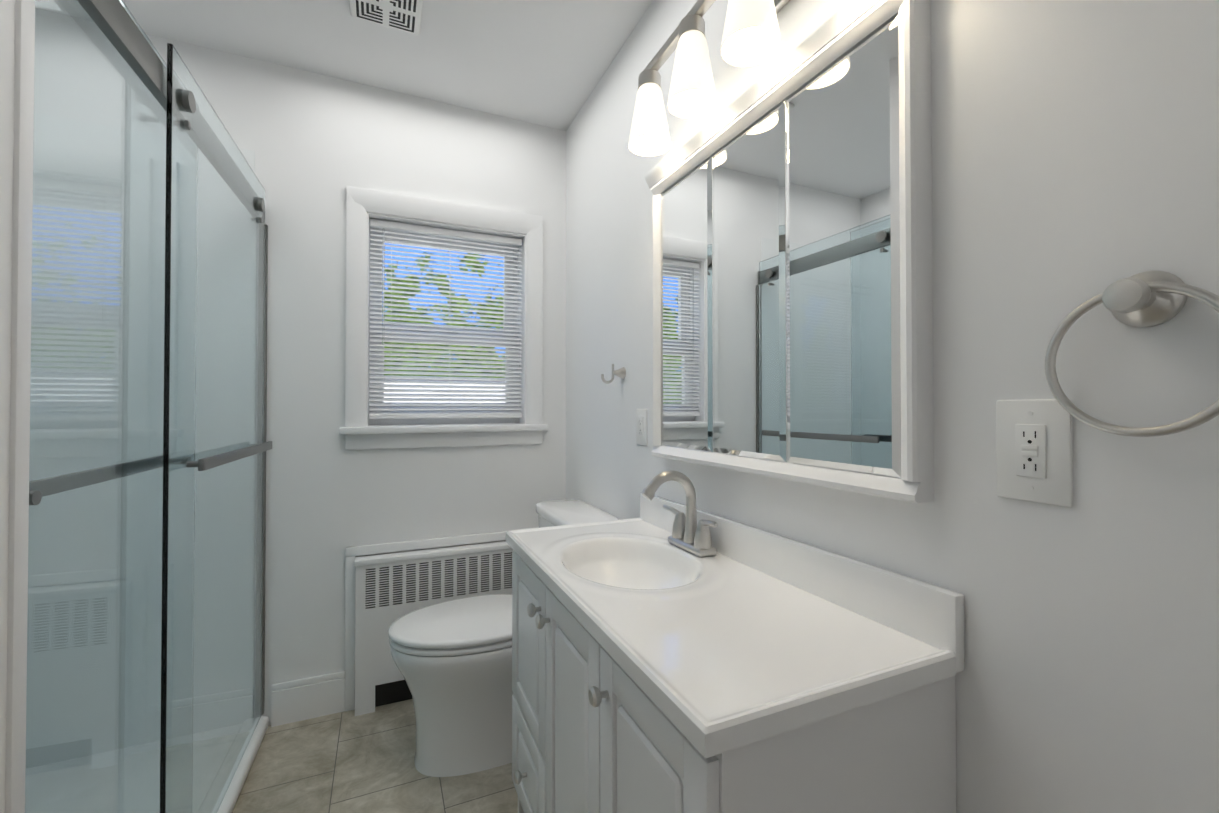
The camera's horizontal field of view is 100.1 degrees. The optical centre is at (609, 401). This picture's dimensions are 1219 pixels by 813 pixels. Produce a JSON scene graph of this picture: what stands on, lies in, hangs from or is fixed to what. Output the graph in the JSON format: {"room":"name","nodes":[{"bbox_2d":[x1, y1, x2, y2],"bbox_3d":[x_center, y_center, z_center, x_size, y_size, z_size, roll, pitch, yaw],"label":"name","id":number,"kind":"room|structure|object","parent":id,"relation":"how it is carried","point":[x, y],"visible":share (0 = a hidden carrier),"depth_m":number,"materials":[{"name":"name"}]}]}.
{"room":"bathroom","nodes":[
{"label":"bathroom","id":0,"kind":"room"},
{"bbox_2d":[0,0,15,812],"bbox_3d":[-0.493,-0.058,-0.184,0.100,2.440,1.850,0,-1,-22],"label":"wall","id":1,"kind":"structure","parent":0,"point":[7,43],"depth_m":0.66,"materials":[{"name":"white paint"}]},
{"bbox_2d":[5,0,34,812],"bbox_3d":[-0.796,-0.049,0.679,0.026,2.440,0.029,0,-1,-22],"label":"trim","id":2,"kind":"structure","parent":1,"relation":"attached to","point":[15,771],"depth_m":0.68,"materials":[{"name":"white paint"}]},
{"bbox_2d":[217,716,268,812],"bbox_3d":[-1.045,1.155,1.262,0.090,0.046,1.270,0,-1,-22],"label":"trim","id":3,"kind":"structure","parent":1,"relation":"attached to","point":[230,798],"depth_m":1.59,"materials":[{"name":"white paint"}]},
{"bbox_2d":[25,0,271,812],"bbox_3d":[-1.052,0.177,1.271,0.140,1.908,1.268,0,-1,-22],"label":"door","id":4,"kind":"structure","parent":3,"relation":"on","point":[150,446],"depth_m":1.06,"materials":[{"name":"clear glass"}]},
{"bbox_2d":[145,33,565,725],"bbox_3d":[-1.168,-0.034,2.022,2.030,2.440,0.204,0,-1,-24],"label":"wall","id":5,"kind":"structure","parent":0,"point":[317,143],"depth_m":1.97,"materials":[{"name":"white paint"}]},
{"bbox_2d":[271,671,344,726],"bbox_3d":[-1.125,1.110,1.914,0.237,0.150,0.014,0,-1,-24],"label":"baseboard","id":6,"kind":"structure","parent":5,"relation":"attached to","point":[306,698],"depth_m":1.91,"materials":[{"name":"white paint"}]},
{"bbox_2d":[339,186,547,449],"bbox_3d":[-0.696,-0.322,2.213,0.825,1.020,0.245,0,-1,-24],"label":"window","id":7,"kind":"structure","parent":5,"relation":"in","point":[364,206],"depth_m":2.19,"materials":[{"name":"white paint"}]},
{"bbox_2d":[369,219,521,418],"bbox_3d":[-0.680,-0.332,2.178,0.621,0.804,0.042,0,-1,-24],"label":"window blinds","id":8,"kind":"object","parent":7,"relation":"attached to","point":[404,227],"visible":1,"depth_m":2.17,"materials":[{"name":"white vinyl plastic"}]},
{"bbox_2d":[232,699,517,812],"bbox_3d":[-0.571,1.200,0.558,2.360,0.060,3.340,0,-1,-24],"label":"floor","id":9,"kind":"structure","parent":0,"point":[346,762],"depth_m":1.61,"materials":[{"name":"tile"}]},
{"bbox_2d":[345,531,513,715],"bbox_3d":[-0.608,0.875,2.113,0.866,0.625,0.071,0,-1,-24],"label":"radiator cover","id":10,"kind":"object","parent":9,"relation":"on","point":[385,590],"visible":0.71,"depth_m":1.99,"materials":[{"name":"white metal"}]},
{"bbox_2d":[388,500,618,776],"bbox_3d":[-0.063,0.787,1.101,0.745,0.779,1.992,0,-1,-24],"label":"toilet","id":11,"kind":"object","parent":9,"relation":"on","point":[452,659],"visible":0.42,"depth_m":1.62,"materials":[{"name":"white ceramic"}]},
{"bbox_2d":[506,470,964,812],"bbox_3d":[0.102,0.672,1.084,0.463,1.009,0.978,0,-1,-24],"label":"bathroom vanity","id":12,"kind":"object","parent":9,"relation":"on","point":[669,656],"visible":1,"depth_m":0.79,"materials":[{"name":"painted wood"},{"name":"cultured marble"},{"name":"brushed nickel"}]},
{"bbox_2d":[123,0,652,130],"bbox_3d":[-0.571,-1.300,0.586,2.360,0.060,3.340,0,-1,-24],"label":"ceiling","id":13,"kind":"structure","parent":0,"point":[546,63],"depth_m":1.79,"materials":[{"name":"white paint"}]},
{"bbox_2d":[349,0,422,34],"bbox_3d":[-0.698,-1.247,1.596,0.210,0.022,0.210,0,-1,-24],"label":"fan","id":14,"kind":"object","parent":13,"relation":"attached to","point":[403,15],"visible":0.96,"depth_m":1.63,"materials":[{"name":"white plastic"}]},
{"bbox_2d":[566,0,1218,812],"bbox_3d":[0.452,-0.045,1.028,0.120,2.440,3.340,0,-1,-24],"label":"wall","id":15,"kind":"structure","parent":0,"point":[1074,154],"depth_m":0.66,"materials":[{"name":"white paint"}]},
{"bbox_2d":[601,364,625,383],"bbox_3d":[0.011,-0.096,1.770,0.087,0.069,0.042,0,-1,-24],"label":"robe hook","id":16,"kind":"object","parent":15,"relation":"attached to","point":[620,372],"visible":1,"depth_m":1.77,"materials":[{"name":"silver metal"}]},
{"bbox_2d":[636,409,646,444],"bbox_3d":[0.103,0.082,1.654,0.009,0.115,0.070,0,-1,-24],"label":"switch plate","id":17,"kind":"object","parent":15,"relation":"attached to","point":[641,426],"visible":1,"depth_m":1.65,"materials":[{"name":"white plastic"}]},
{"bbox_2d":[628,0,789,156],"bbox_3d":[0.261,-0.812,1.098,0.178,0.254,0.726,0,-1,-24],"label":"sconce","id":18,"kind":"object","parent":15,"relation":"attached to","point":[751,35],"visible":1,"depth_m":1.15,"materials":[{"name":"white glass"}]},
{"bbox_2d":[644,0,933,502],"bbox_3d":[0.302,-0.261,1.146,0.060,0.836,0.841,0,-1,-24],"label":"upper cabinet","id":19,"kind":"object","parent":15,"relation":"attached to","point":[790,187],"visible":1,"depth_m":0.96,"materials":[{"name":"white paint"}]},
{"bbox_2d":[996,399,1072,506],"bbox_3d":[0.545,0.063,0.660,0.011,0.132,0.084,0,-1,-24],"label":"outlet","id":20,"kind":"object","parent":15,"relation":"attached to","point":[1034,442],"visible":0.98,"depth_m":0.65,"materials":[{"name":"white plastic"}]},
{"bbox_2d":[1045,270,1218,436],"bbox_3d":[0.568,-0.053,0.551,0.061,0.182,0.166,0,-1,-24],"label":"towel ring","id":21,"kind":"object","parent":15,"relation":"attached to","point":[1145,299],"visible":0.98,"depth_m":0.55,"materials":[{"name":"silver metal"}]}
]}

